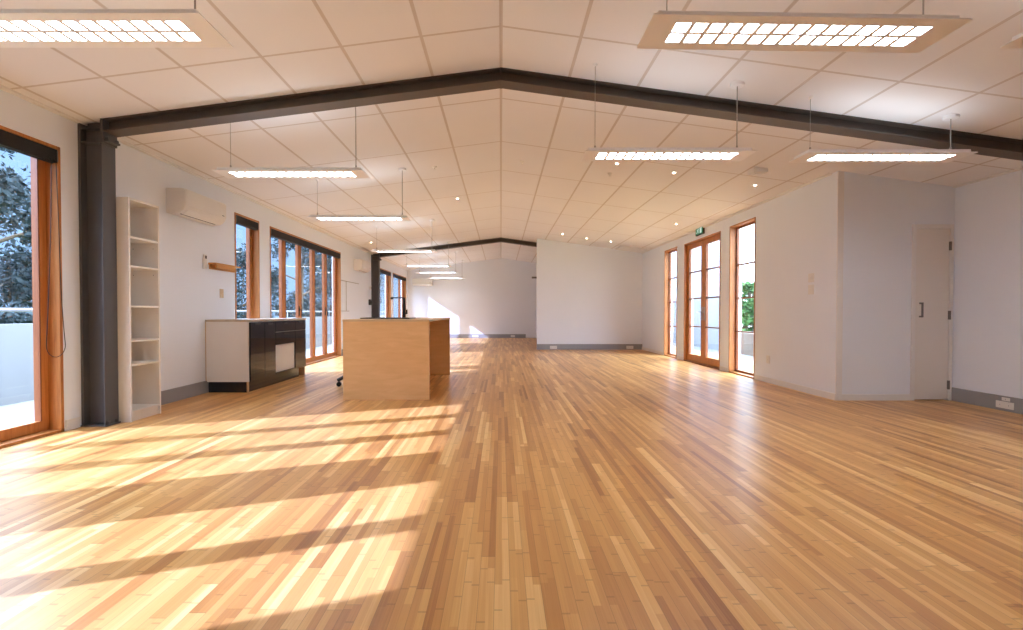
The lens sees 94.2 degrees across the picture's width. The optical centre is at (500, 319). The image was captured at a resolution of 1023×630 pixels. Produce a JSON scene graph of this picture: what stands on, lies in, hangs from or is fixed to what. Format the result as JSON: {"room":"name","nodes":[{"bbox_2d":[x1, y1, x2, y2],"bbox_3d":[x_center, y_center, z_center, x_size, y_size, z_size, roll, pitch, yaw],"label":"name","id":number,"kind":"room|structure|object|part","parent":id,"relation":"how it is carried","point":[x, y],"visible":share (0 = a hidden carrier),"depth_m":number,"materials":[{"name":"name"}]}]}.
{"room":"empty office space","nodes":[
{"label":"empty office space","id":0,"kind":"room"},
{"bbox_2d":[0,89,406,430],"bbox_3d":[-3.820,-0.438,7.919,0.200,2.748,21.850,0,1,0],"label":"wall","id":1,"kind":"structure","parent":0,"point":[189,293],"depth_m":5.46,"materials":[{"name":"paint"}]},
{"bbox_2d":[0,125,63,448],"bbox_3d":[-3.790,-0.237,3.024,0.152,2.400,1.995,0,1,0],"label":"door","id":2,"kind":"structure","parent":1,"relation":"in","point":[48,370],"depth_m":3.97,"materials":[{"name":"brown wood"}]},
{"bbox_3d":[-3.790,0.951,3.043,0.152,0.022,1.995,0,1,0],"label":"sill","id":3,"kind":"part","parent":2,"relation":"part of","materials":[{"name":"brown wood"}]},
{"bbox_2d":[0,129,65,356],"bbox_3d":[-3.737,-0.541,3.038,0.085,1.733,1.971,0,1,0],"label":"roller blind","id":4,"kind":"object","parent":1,"relation":"attached to","point":[10,141],"visible":1,"depth_m":3.82,"materials":[{"name":"black fabric"}]},
{"bbox_3d":[-3.707,-0.521,3.937,0.023,1.664,0.174,0,1,0],"label":"bead chain","id":5,"kind":"part","parent":4,"relation":"part of","materials":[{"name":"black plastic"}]},
{"bbox_2d":[65,417,79,430],"bbox_3d":[-3.713,0.919,2.930,0.014,0.090,2.510,0,1,0],"label":"baseboard","id":6,"kind":"structure","parent":1,"relation":"attached to","point":[74,423],"depth_m":4.11,"materials":[{"name":"white paint"}]},
{"bbox_2d":[161,381,208,404],"bbox_3d":[-3.711,0.848,5.529,0.018,0.150,2.270,0,1,0],"label":"baseboard","id":7,"kind":"structure","parent":1,"relation":"attached to","point":[187,391],"depth_m":5.54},
{"bbox_2d":[166,188,225,225],"bbox_3d":[-3.603,-1.331,5.660,0.229,0.287,0.780,0,1,0],"label":"air conditioner","id":8,"kind":"object","parent":1,"relation":"attached to","point":[181,202],"visible":1,"depth_m":5.46,"materials":[{"name":"white plastic"}]},
{"bbox_3d":[-3.501,-1.371,5.659,0.020,0.190,0.756,0,1,0],"label":"panel","id":9,"kind":"part","parent":8,"relation":"part of","materials":[{"name":"white plastic"}]},
{"bbox_2d":[0,84,407,270],"bbox_3d":[-3.703,-1.797,7.898,0.035,0.025,21.850,0,1,0],"label":"trim","id":10,"kind":"structure","parent":1,"relation":"attached to","point":[2,87],"depth_m":5.12,"materials":[{"name":"white paint"}]},
{"bbox_2d":[202,254,206,268],"bbox_3d":[-3.705,-0.729,5.947,0.027,0.180,0.065,0,1,0],"label":"remote control","id":11,"kind":"object","parent":1,"relation":"attached to","point":[204,259],"visible":1,"depth_m":5.92,"materials":[{"name":"white plastic"}]},
{"bbox_2d":[220,289,223,297],"bbox_3d":[-3.711,-0.353,6.313,0.016,0.117,0.075,0,1,0],"label":"light switch","id":12,"kind":"object","parent":1,"relation":"attached to","point":[221,290],"visible":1,"depth_m":6.31,"materials":[{"name":"beige plastic"}]},
{"bbox_2d":[208,263,240,272],"bbox_3d":[-3.669,-0.694,6.320,0.098,0.080,0.580,0,1,0],"label":"wall shelf","id":13,"kind":"object","parent":1,"relation":"attached to","point":[215,266],"visible":1,"depth_m":6.22,"materials":[{"name":"orange wood"}]},
{"bbox_2d":[234,212,259,318],"bbox_3d":[-3.790,-0.305,6.981,0.152,2.410,0.670,0,1,0],"label":"window","id":14,"kind":"structure","parent":1,"relation":"in","point":[252,236],"depth_m":7.26,"materials":[{"name":"brown wood"}]},
{"bbox_2d":[236,215,258,229],"bbox_3d":[-3.743,-1.421,6.963,0.074,0.118,0.610,0,1,0],"label":"roller blind","id":15,"kind":"object","parent":14,"relation":"attached to","point":[241,221],"visible":0.85,"depth_m":6.95,"materials":[{"name":"black fabric"}]},
{"bbox_3d":[-3.839,-0.303,6.981,0.046,2.358,0.614,0,1,0],"label":"sash","id":16,"kind":"part","parent":14,"relation":"part of","materials":[{"name":"brown wood"}]},
{"bbox_2d":[270,226,340,364],"bbox_3d":[-3.790,-0.337,9.341,0.152,2.400,3.370,0,1,0],"label":"door","id":17,"kind":"structure","parent":1,"relation":"in","point":[313,358],"depth_m":9.67,"materials":[{"name":"brown wood"}]},
{"bbox_3d":[-3.790,0.852,9.360,0.152,0.022,3.370,0,1,0],"label":"sill","id":18,"kind":"part","parent":17,"relation":"part of","materials":[{"name":"brown wood"}]},
{"bbox_2d":[271,228,340,258],"bbox_3d":[-3.743,-1.448,9.323,0.074,0.118,3.310,0,1,0],"label":"roller blind","id":19,"kind":"object","parent":1,"relation":"attached to","point":[274,233],"visible":0.84,"depth_m":8.88,"materials":[{"name":"black fabric"}]},
{"bbox_2d":[354,259,370,272],"bbox_3d":[-3.603,-1.401,12.370,0.229,0.287,0.780,0,1,0],"label":"air conditioner","id":20,"kind":"object","parent":1,"relation":"attached to","point":[360,265],"visible":1,"depth_m":12.06,"materials":[{"name":"white plastic"}]},
{"bbox_3d":[-3.501,-1.441,12.369,0.020,0.190,0.756,0,1,0],"label":"panel","id":21,"kind":"part","parent":20,"relation":"part of","materials":[{"name":"white plastic"}]},
{"bbox_2d":[380,268,390,316],"bbox_3d":[-3.790,-0.420,15.295,0.152,2.380,1.500,0,1,0],"label":"window","id":22,"kind":"structure","parent":1,"relation":"in","point":[388,278],"depth_m":16.00,"materials":[{"name":"brown wood"}]},
{"bbox_2d":[380,269,390,275],"bbox_3d":[-3.743,-1.521,15.278,0.074,0.118,1.440,0,1,0],"label":"roller blind","id":23,"kind":"object","parent":22,"relation":"attached to","point":[381,270],"visible":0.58,"depth_m":15.26,"materials":[{"name":"black fabric"}]},
{"bbox_3d":[-3.839,-0.418,15.295,0.046,2.328,1.444,0,1,0],"label":"sash","id":24,"kind":"part","parent":22,"relation":"part of","materials":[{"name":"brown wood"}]},
{"bbox_2d":[393,273,405,316],"bbox_3d":[-3.790,-0.455,17.475,0.152,2.380,2.240,0,1,0],"label":"door","id":25,"kind":"structure","parent":1,"relation":"in","point":[403,282],"depth_m":18.47,"materials":[{"name":"brown wood"}]},
{"bbox_2d":[393,274,405,280],"bbox_3d":[-3.743,-1.555,17.458,0.074,0.118,2.180,0,1,0],"label":"roller blind","id":26,"kind":"object","parent":1,"relation":"attached to","point":[394,275],"visible":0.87,"depth_m":17.36,"materials":[{"name":"black fabric"}]},
{"bbox_2d":[407,258,536,337],"bbox_3d":[0.065,-0.847,18.899,7.570,3.220,0.120,0,1,0],"label":"wall","id":27,"kind":"structure","parent":0,"point":[495,296],"depth_m":18.84,"materials":[{"name":"paint"}]},
{"bbox_2d":[412,279,432,285],"bbox_3d":[-3.090,-1.486,18.712,0.780,0.287,0.229,0,1,0],"label":"air conditioner","id":28,"kind":"object","parent":27,"relation":"attached to","point":[415,282],"visible":0.88,"depth_m":18.60,"materials":[{"name":"white plastic"}]},
{"bbox_3d":[-3.090,-1.524,18.609,0.756,0.190,0.020,0,1,0],"label":"panel","id":29,"kind":"part","parent":28,"relation":"part of","materials":[{"name":"white plastic"}]},
{"bbox_2d":[450,334,525,337],"bbox_3d":[-1.370,0.639,18.852,4.700,0.150,0.020,0,1,0],"label":"baseboard","id":30,"kind":"structure","parent":27,"relation":"attached to","point":[451,335],"depth_m":18.84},
{"bbox_2d":[0,338,1022,629],"bbox_3d":[0.735,0.945,7.941,8.950,0.120,22.050,0,1,0],"label":"floor","id":31,"kind":"structure","parent":0,"point":[532,488],"depth_m":2.47,"materials":[{"name":"brown wood"}]},
{"bbox_2d":[77,123,120,426],"bbox_3d":[-3.603,-0.408,4.259,0.230,2.702,0.158,0,1,0],"label":"steel column","id":32,"kind":"structure","parent":31,"relation":"on","point":[96,159],"depth_m":4.25,"materials":[{"name":"black metal"}]},
{"bbox_3d":[-3.603,0.937,4.280,0.230,0.012,0.158,0,1,0],"label":"plate","id":33,"kind":"part","parent":32,"relation":"part of","materials":[{"name":"grey metal"}]},
{"bbox_2d":[100,67,1022,160],"bbox_3d":[0.841,-1.800,4.236,8.698,0.829,0.160,0,1,0],"label":"steel beam","id":34,"kind":"structure","parent":32,"relation":"attached to","point":[111,128],"depth_m":4.22,"materials":[{"name":"black metal"}]},
{"bbox_3d":[-3.499,-1.662,4.238,0.018,0.206,0.160,0,1,0],"label":"plate","id":35,"kind":"part","parent":34,"relation":"part of","materials":[{"name":"grey metal"}]},
{"bbox_3d":[0.000,-2.155,4.236,0.012,0.115,0.150,0,1,0],"label":"ridge plate","id":36,"kind":"part","parent":34,"relation":"part of","materials":[{"name":"brown metal"}]},
{"bbox_2d":[116,197,160,421],"bbox_3d":[-3.546,-0.094,4.546,0.288,2.065,0.390,0,1,0],"label":"bookcase","id":37,"kind":"object","parent":31,"relation":"on","point":[137,221],"visible":0.77,"depth_m":4.71,"materials":[{"name":"white wood"}]},
{"bbox_3d":[-3.546,-0.091,4.360,0.288,2.065,0.018,0,1,0],"label":"panel","id":38,"kind":"part","parent":37,"relation":"part of","materials":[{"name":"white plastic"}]},
{"bbox_3d":[-3.546,-1.117,4.530,0.288,0.018,0.354,0,1,0],"label":"panel","id":39,"kind":"part","parent":37,"relation":"part of","materials":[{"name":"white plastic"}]},
{"bbox_3d":[-3.545,-0.764,4.536,0.278,0.018,0.354,0,1,0],"label":"shelf","id":40,"kind":"part","parent":37,"relation":"part of","materials":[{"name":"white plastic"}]},
{"bbox_3d":[-3.545,-0.498,4.540,0.278,0.018,0.354,0,1,0],"label":"shelf","id":41,"kind":"part","parent":37,"relation":"part of","materials":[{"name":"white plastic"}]},
{"bbox_3d":[-3.545,-0.127,4.546,0.278,0.018,0.354,0,1,0],"label":"shelf","id":42,"kind":"part","parent":37,"relation":"part of","materials":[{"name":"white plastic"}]},
{"bbox_3d":[-3.545,0.193,4.551,0.278,0.018,0.354,0,1,0],"label":"shelf","id":43,"kind":"part","parent":37,"relation":"part of","materials":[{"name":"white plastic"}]},
{"bbox_3d":[-3.546,-0.097,4.732,0.288,2.065,0.018,0,1,0],"label":"panel","id":44,"kind":"part","parent":37,"relation":"part of","materials":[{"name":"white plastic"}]},
{"bbox_3d":[-3.545,0.417,4.554,0.278,0.018,0.354,0,1,0],"label":"shelf","id":45,"kind":"part","parent":37,"relation":"part of","materials":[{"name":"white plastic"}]},
{"bbox_3d":[-3.545,0.850,4.561,0.278,0.018,0.354,0,1,0],"label":"shelf","id":46,"kind":"part","parent":37,"relation":"part of","materials":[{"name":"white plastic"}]},
{"bbox_2d":[205,318,305,392],"bbox_3d":[-3.434,0.443,6.834,0.568,0.920,1.724,0,1,0],"label":"base cabinet","id":47,"kind":"object","parent":31,"relation":"on","point":[242,355],"visible":1,"depth_m":6.06,"materials":[{"name":"black laminate"}]},
{"bbox_3d":[-3.445,0.402,5.986,0.534,0.759,0.018,0,1,0],"label":"panel","id":48,"kind":"part","parent":47,"relation":"part of","materials":[{"name":"white plastic"}]},
{"bbox_2d":[205,318,305,321],"bbox_3d":[-3.434,-0.004,6.827,0.568,0.026,1.724,0,1,0],"label":"countertop","id":49,"kind":"structure","parent":47,"relation":"on","point":[256,319],"depth_m":6.14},
{"bbox_3d":[-3.166,0.400,6.168,0.020,0.746,0.358,0,1,0],"label":"door","id":50,"kind":"part","parent":47,"relation":"part of","materials":[{"name":"black paint"}]},
{"bbox_3d":[-3.166,0.395,6.504,0.020,0.746,0.301,0,1,0],"label":"door","id":51,"kind":"part","parent":47,"relation":"part of","materials":[{"name":"black paint"}]},
{"bbox_3d":[-3.166,0.088,6.970,0.020,0.148,0.627,0,1,0],"label":"drawer","id":52,"kind":"part","parent":47,"relation":"part of","materials":[{"name":"black paint"}]},
{"bbox_3d":[-3.166,0.747,6.981,0.020,0.027,0.627,0,1,0],"label":"rail","id":53,"kind":"part","parent":47,"relation":"part of","materials":[{"name":"black paint"}]},
{"bbox_3d":[-3.166,0.258,6.973,0.020,0.176,0.627,0,1,0],"label":"drawer","id":54,"kind":"part","parent":47,"relation":"part of","materials":[{"name":"black paint"}]},
{"bbox_3d":[-3.166,0.457,7.490,0.020,0.591,0.386,0,1,0],"label":"door","id":55,"kind":"part","parent":47,"relation":"part of","materials":[{"name":"black paint"}]},
{"bbox_3d":[-3.166,0.081,7.484,0.020,0.148,0.386,0,1,0],"label":"drawer","id":56,"kind":"part","parent":47,"relation":"part of","materials":[{"name":"black paint"}]},
{"bbox_3d":[-3.444,0.442,7.679,0.536,0.894,0.018,0,1,0],"label":"panel","id":57,"kind":"part","parent":47,"relation":"part of","materials":[{"name":"brown wood"}]},
{"bbox_2d":[336,376,342,386],"bbox_3d":[-2.039,0.640,6.505,0.418,0.535,0.423,0,1,0],"label":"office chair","id":58,"kind":"object","parent":31,"relation":"on","point":[339,379],"visible":0.1,"depth_m":6.47,"materials":[{"name":"black plastic"}]},
{"bbox_2d":[371,254,379,316],"bbox_3d":[-3.603,-0.556,13.702,0.230,2.702,0.158,0,1,0],"label":"steel column","id":59,"kind":"structure","parent":31,"relation":"on","point":[375,263],"depth_m":13.68,"materials":[{"name":"black metal"}]},
{"bbox_2d":[378,238,536,260],"bbox_3d":[0.171,-2.035,13.678,7.358,0.656,0.160,0,1,0],"label":"steel beam","id":60,"kind":"structure","parent":59,"relation":"attached to","point":[494,240],"depth_m":13.67,"materials":[{"name":"black metal"}]},
{"bbox_2d":[342,317,449,399],"bbox_3d":[-1.329,0.441,6.618,1.001,0.930,2.266,0,1,0],"label":"desk","id":61,"kind":"object","parent":31,"relation":"on","point":[384,359],"visible":0.93,"depth_m":5.49,"materials":[{"name":"brown wood"}]},
{"bbox_2d":[342,317,449,321],"bbox_3d":[-1.329,-0.012,6.611,1.001,0.024,2.266,0,1,0],"label":"island countertop","id":62,"kind":"structure","parent":61,"relation":"on","point":[418,319],"depth_m":5.48,"materials":[{"name":"white wood"}]},
{"bbox_2d":[360,317,415,318],"bbox_3d":[-1.465,-0.025,6.210,0.620,0.014,0.460,0,1,0],"label":"sink","id":63,"kind":"object","parent":62,"relation":"in","point":[368,317],"visible":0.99,"depth_m":6.13,"materials":[{"name":"silver metal"}]},
{"bbox_2d":[390,297,407,316],"bbox_3d":[-1.389,-0.167,6.468,0.229,0.290,0.044,0,1,0],"label":"mixer tap","id":64,"kind":"object","parent":62,"relation":"on","point":[405,311],"visible":0.79,"depth_m":6.45,"materials":[{"name":"black metal"}]},
{"bbox_3d":[-1.318,-0.170,6.468,0.038,0.273,0.034,0,1,0],"label":"post","id":65,"kind":"part","parent":64,"relation":"part of","materials":[{"name":"black plastic"}]},
{"bbox_3d":[-1.329,0.436,7.730,0.993,0.906,0.036,0,1,0],"label":"panel","id":66,"kind":"part","parent":61,"relation":"part of","materials":[{"name":"brown wood"}]},
{"bbox_2d":[0,0,1022,269],"bbox_3d":[0.725,-1.978,7.920,9.330,0.894,22.200,0,1,0],"label":"ceiling","id":67,"kind":"structure","parent":0,"point":[477,141],"depth_m":4.08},
{"bbox_2d":[0,0,233,47],"bbox_3d":[-1.975,-1.663,2.154,1.370,0.702,0.265,0,1,0],"label":"light","id":68,"kind":"object","parent":67,"relation":"hanging from","point":[19,28],"visible":1,"depth_m":2.15,"materials":[{"name":"white plastic"}]},
{"bbox_3d":[-1.975,-1.340,2.159,1.130,0.004,0.150,0,1,0],"label":"tube panel","id":69,"kind":"part","parent":68,"relation":"part of","materials":[{"name":"white plastic"}]},
{"bbox_2d":[212,107,369,177],"bbox_3d":[-1.940,-1.707,4.434,1.370,0.694,0.265,0,1,0],"label":"light","id":70,"kind":"object","parent":67,"relation":"hanging from","point":[228,172],"visible":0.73,"depth_m":4.41,"materials":[{"name":"white plastic"}]},
{"bbox_2d":[307,168,410,220],"bbox_3d":[-1.945,-1.740,6.543,1.370,0.693,0.265,0,1,0],"label":"light","id":71,"kind":"object","parent":67,"relation":"hanging from","point":[317,217],"visible":1,"depth_m":6.52,"materials":[{"name":"white plastic"}]},
{"bbox_2d":[372,219,436,252],"bbox_3d":[-2.050,-1.788,10.073,1.370,0.680,0.265,0,1,0],"label":"light","id":72,"kind":"object","parent":67,"relation":"hanging from","point":[376,250],"visible":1,"depth_m":10.04,"materials":[{"name":"white plastic"}]},
{"bbox_2d":[403,242,451,266],"bbox_3d":[-2.050,-1.839,13.273,1.370,0.680,0.265,0,1,0],"label":"light","id":73,"kind":"object","parent":67,"relation":"hanging from","point":[406,265],"visible":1,"depth_m":13.27,"materials":[{"name":"white plastic"}]},
{"bbox_2d":[416,252,458,272],"bbox_3d":[-2.050,-1.872,15.373,1.370,0.680,0.265,0,1,0],"label":"light","id":74,"kind":"object","parent":67,"relation":"hanging from","point":[419,271],"visible":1,"depth_m":15.31,"materials":[{"name":"white plastic"}]},
{"bbox_2d":[429,260,464,278],"bbox_3d":[-2.050,-1.911,17.872,1.370,0.680,0.265,0,1,0],"label":"light","id":75,"kind":"object","parent":67,"relation":"hanging from","point":[461,260],"visible":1,"depth_m":17.84,"materials":[{"name":"white plastic"}]},
{"bbox_2d":[615,245,646,252],"bbox_3d":[3.400,-1.858,12.422,0.680,0.136,0.600,0,1,0],"label":"ceiling vent","id":76,"kind":"object","parent":67,"relation":"in","point":[621,247],"visible":1,"depth_m":12.30,"materials":[{"name":"white plastic"}]},
{"bbox_2d":[581,63,756,160],"bbox_3d":[1.360,-1.730,3.913,1.370,0.757,0.265,0,1,0],"label":"light","id":77,"kind":"object","parent":67,"relation":"hanging from","point":[594,153],"visible":1,"depth_m":3.90,"materials":[{"name":"white plastic"}]},
{"bbox_2d":[748,167,767,175],"bbox_3d":[3.095,-1.787,5.715,0.170,0.080,0.140,0,1,0],"label":"emergency light","id":78,"kind":"object","parent":67,"relation":"attached to","point":[755,171],"visible":0.98,"depth_m":5.66,"materials":[{"name":"white plastic"}]},
{"bbox_2d":[636,0,972,52],"bbox_3d":[1.346,-1.693,2.164,1.370,0.782,0.265,1,1,0],"label":"light","id":79,"kind":"object","parent":67,"relation":"hanging from","point":[691,30],"visible":1,"depth_m":2.16,"materials":[{"name":"white plastic"}]},
{"bbox_3d":[1.340,-1.330,2.169,1.130,0.004,0.150,1,1,0],"label":"tube panel","id":80,"kind":"part","parent":79,"relation":"part of","materials":[{"name":"white plastic"}]},
{"bbox_2d":[789,96,977,162],"bbox_3d":[3.160,-1.607,3.955,1.370,0.509,0.265,0,1,0],"label":"light","id":81,"kind":"object","parent":67,"relation":"hanging from","point":[811,155],"visible":1,"depth_m":3.94,"materials":[{"name":"white plastic"}]},
{"bbox_2d":[999,32,1022,48],"bbox_3d":[3.120,-1.582,2.185,1.370,0.514,0.265,0,1,0],"label":"light","id":82,"kind":"object","parent":67,"relation":"hanging from","point":[1017,41],"visible":1,"depth_m":2.29,"materials":[{"name":"white plastic"}]},
{"bbox_2d":[537,239,642,349],"bbox_3d":[2.415,-0.686,12.981,2.870,3.085,0.120,0,1,0],"label":"wall","id":83,"kind":"structure","parent":0,"point":[586,294],"depth_m":12.94,"materials":[{"name":"paint"}]},
{"bbox_2d":[642,175,831,391],"bbox_3d":[3.950,-0.476,12.194,0.200,2.689,13.300,0,1,0],"label":"wall","id":84,"kind":"structure","parent":0,"point":[792,326],"depth_m":6.54,"materials":[{"name":"paint"}]},
{"bbox_2d":[664,247,676,357],"bbox_3d":[3.915,-0.387,10.785,0.142,2.455,0.800,0,1,0],"label":"window","id":85,"kind":"structure","parent":84,"relation":"in","point":[667,257],"depth_m":11.15,"materials":[{"name":"brown wood"}]},
{"bbox_3d":[3.965,-0.387,10.785,0.040,2.411,0.756,0,1,0],"label":"sash","id":86,"kind":"part","parent":85,"relation":"part of","materials":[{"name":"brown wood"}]},
{"bbox_2d":[696,227,704,235],"bbox_3d":[3.829,-1.731,9.144,0.040,0.185,0.350,0,1,0],"label":"exit sign","id":87,"kind":"object","parent":84,"relation":"attached to","point":[701,230],"visible":0.77,"depth_m":9.08,"materials":[{"name":"green plastic"}]},
{"bbox_3d":[3.813,-1.726,9.144,0.003,0.145,0.320,0,1,0],"label":"green panel","id":88,"kind":"part","parent":87,"relation":"part of","materials":[{"name":"green plastic"}]},
{"bbox_2d":[684,231,720,369],"bbox_3d":[3.898,-0.354,9.163,0.114,2.440,1.645,0,1,0],"label":"door","id":89,"kind":"structure","parent":84,"relation":"in","point":[703,359],"depth_m":9.20,"materials":[{"name":"brown wood"}]},
{"bbox_3d":[3.900,0.856,9.182,0.111,0.020,1.645,0,1,0],"label":"sill","id":90,"kind":"part","parent":89,"relation":"part of","materials":[{"name":"brown wood"}]},
{"bbox_2d":[641,173,831,253],"bbox_3d":[3.833,-1.759,9.223,0.035,0.026,7.400,0,1,0],"label":"trim","id":91,"kind":"structure","parent":84,"relation":"attached to","point":[828,174],"depth_m":7.09,"materials":[{"name":"white paint"}]},
{"bbox_2d":[642,347,835,400],"bbox_3d":[3.843,0.828,9.208,0.014,0.075,7.512,0,1,0],"label":"baseboard","id":92,"kind":"structure","parent":84,"relation":"attached to","point":[828,395],"depth_m":6.38,"materials":[{"name":"white paint"}]},
{"bbox_2d":[729,217,755,378],"bbox_3d":[3.915,-0.337,7.601,0.142,2.455,0.810,0,1,0],"label":"window","id":93,"kind":"structure","parent":84,"relation":"in","point":[734,264],"depth_m":7.97,"materials":[{"name":"brown wood"}]},
{"bbox_3d":[3.915,0.879,7.620,0.142,0.022,0.810,0,1,0],"label":"sill","id":94,"kind":"part","parent":93,"relation":"part of","materials":[{"name":"brown wood"}]},
{"bbox_2d":[766,355,769,363],"bbox_3d":[3.842,0.568,6.840,0.014,0.115,0.075,0,1,0],"label":"power outlet","id":95,"kind":"object","parent":84,"relation":"attached to","point":[767,356],"visible":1,"depth_m":6.83,"materials":[{"name":"white plastic"}]},
{"bbox_2d":[808,284,813,294],"bbox_3d":[3.842,-0.378,5.890,0.014,0.120,0.100,0,1,0],"label":"light switch","id":96,"kind":"object","parent":84,"relation":"attached to","point":[810,287],"visible":1,"depth_m":5.88,"materials":[{"name":"white plastic"}]},
{"bbox_2d":[808,273,813,282],"bbox_3d":[3.842,-0.522,5.888,0.014,0.110,0.100,0,1,0],"label":"light switch","id":97,"kind":"object","parent":84,"relation":"attached to","point":[811,275],"visible":1,"depth_m":5.88,"materials":[{"name":"white plastic"}]},
{"bbox_2d":[830,171,954,399],"bbox_3d":[4.520,-0.371,5.505,1.340,2.689,0.120,0,1,0],"label":"wall","id":98,"kind":"structure","parent":0,"point":[880,213],"depth_m":5.44,"materials":[{"name":"paint"}]},
{"bbox_2d":[835,172,843,400],"bbox_3d":[3.878,-0.384,5.439,0.068,2.617,0.012,0,1,0],"label":"trim","id":99,"kind":"structure","parent":98,"relation":"attached to","point":[840,185],"depth_m":5.43,"materials":[{"name":"white paint"}]},
{"bbox_2d":[842,394,910,400],"bbox_3d":[4.306,0.889,5.458,0.788,0.070,0.014,0,1,0],"label":"baseboard","id":100,"kind":"structure","parent":98,"relation":"attached to","point":[845,397],"depth_m":5.45,"materials":[{"name":"white paint"}]},
{"bbox_2d":[910,224,953,400],"bbox_3d":[4.938,-0.084,5.457,0.470,2.017,0.105,0,1,0],"label":"door","id":101,"kind":"structure","parent":98,"relation":"in","point":[932,272],"depth_m":5.44,"materials":[{"name":"white paint"}]},
{"bbox_3d":[4.800,-0.115,5.424,0.018,0.170,0.041,0,1,0],"label":"pull handle","id":102,"kind":"part","parent":101,"relation":"part of","materials":[{"name":"metal"}]},
{"bbox_2d":[952,170,1022,398],"bbox_3d":[5.265,-0.212,1.272,0.150,2.504,8.550,0,1,0],"label":"wall","id":103,"kind":"structure","parent":0,"point":[988,241],"depth_m":5.04,"materials":[{"name":"paint"}]},
{"bbox_2d":[951,387,1022,413],"bbox_3d":[5.180,0.916,1.240,0.020,0.150,8.450,0,1,0],"label":"baseboard","id":104,"kind":"structure","parent":103,"relation":"attached to","point":[988,400],"depth_m":5.09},
{"bbox_2d":[953,167,1022,187],"bbox_3d":[5.175,-1.449,1.202,0.030,0.016,8.450,0,1,0],"label":"trim","id":105,"kind":"structure","parent":103,"relation":"attached to","point":[1021,168],"depth_m":5.02,"materials":[{"name":"white paint"}]},
{"bbox_2d":[996,400,1013,409],"bbox_3d":[5.162,0.872,4.869,0.014,0.070,0.170,0,1,0],"label":"power outlet","id":106,"kind":"object","parent":103,"relation":"attached to","point":[1007,405],"visible":1,"depth_m":4.86,"materials":[{"name":"white plastic"}]},
{"label":"outside","id":107,"kind":"structure","parent":0,"visible":0},
{"bbox_3d":[0.000,3.738,30.062,160.000,0.200,180.000,0,1,0],"label":"ground","id":108,"kind":"structure","parent":107,"visible":0},
{"bbox_2d":[0,147,32,323],"bbox_3d":[-12.097,-0.455,10.426,4.691,8.923,4.841,0,1,20],"label":"leafy tree","id":109,"kind":"object","parent":108,"relation":"on","point":[13,189],"visible":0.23,"depth_m":11.55,"materials":[{"name":"green plant"}]},
{"bbox_2d":[0,192,32,317],"bbox_3d":[-14.526,-0.377,16.545,5.463,8.576,4.836,0,1,0],"label":"leafy tree","id":110,"kind":"object","parent":108,"relation":"on","point":[15,257],"visible":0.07,"depth_m":14.74,"materials":[{"name":"green plant"}]},
{"bbox_2d":[236,243,278,318],"bbox_3d":[-13.271,-0.168,22.838,5.104,7.960,5.204,-1,1,-29],"label":"leafy tree","id":111,"kind":"object","parent":108,"relation":"on","point":[241,256],"visible":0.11,"depth_m":22.20,"materials":[{"name":"green plant"}]},
{"bbox_2d":[237,237,331,317],"bbox_3d":[-12.012,-1.369,28.512,4.848,10.182,6.186,0,1,12],"label":"leafy tree","id":112,"kind":"object","parent":108,"relation":"on","point":[318,257],"visible":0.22,"depth_m":28.29,"materials":[{"name":"green plant"}]},
{"bbox_2d":[315,256,331,313],"bbox_3d":[-13.537,-1.875,42.188,6.097,10.765,6.409,0,1,0],"label":"leafy tree","id":113,"kind":"object","parent":108,"relation":"on","point":[328,279],"visible":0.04,"depth_m":41.01,"materials":[{"name":"green plant"}]},
{"bbox_2d":[294,258,384,315],"bbox_3d":[-11.771,-1.656,35.027,5.683,10.552,6.654,0,1,29],"label":"leafy tree","id":114,"kind":"object","parent":108,"relation":"on","point":[330,274],"visible":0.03,"depth_m":34.42,"materials":[{"name":"green plant"}]},
{"bbox_2d":[673,228,753,355],"bbox_3d":[6.020,0.128,14.804,0.200,7.500,18.400,0,1,0],"label":"wall","id":115,"kind":"structure","parent":108,"relation":"on","point":[713,260],"depth_m":13.42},
{"bbox_2d":[742,281,753,331],"bbox_3d":[8.622,1.192,16.540,1.887,5.437,1.821,0,1,-23],"label":"leafy tree","id":116,"kind":"object","parent":108,"relation":"on","point":[747,287],"visible":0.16,"depth_m":16.00,"materials":[{"name":"green plant"}]},
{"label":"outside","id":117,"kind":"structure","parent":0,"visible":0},
{"bbox_2d":[0,344,331,428],"bbox_3d":[-4.710,0.949,9.016,1.580,0.120,30.000,0,1,0],"label":"terrace","id":118,"kind":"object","parent":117,"point":[11,415],"depth_m":4.89,"materials":[{"name":"white concrete"}]},
{"bbox_2d":[0,315,384,405],"bbox_3d":[-5.575,0.499,9.009,0.150,1.020,30.000,0,1,0],"label":"wall","id":119,"kind":"structure","parent":118,"relation":"on","point":[16,340],"depth_m":5.43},
{"bbox_2d":[0,308,384,317],"bbox_3d":[-5.575,-0.102,8.999,0.044,0.182,30.000,0,1,0],"label":"terrace railing","id":120,"kind":"object","parent":119,"relation":"on","point":[1,309],"visible":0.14,"depth_m":5.56,"materials":[{"name":"metal"}]},
{"bbox_3d":[-5.575,-0.171,8.998,0.044,0.044,30.000,0,1,0],"label":"handrail","id":121,"kind":"part","parent":120,"relation":"part of","materials":[{"name":"metal"}]},
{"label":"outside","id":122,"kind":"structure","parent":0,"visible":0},
{"bbox_2d":[673,343,752,360],"bbox_3d":[5.075,0.857,14.815,2.050,0.120,18.400,0,1,0],"label":"terrace","id":123,"kind":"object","parent":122,"point":[744,357],"visible":0.07,"depth_m":12.24,"materials":[{"name":"white concrete"}]}
]}

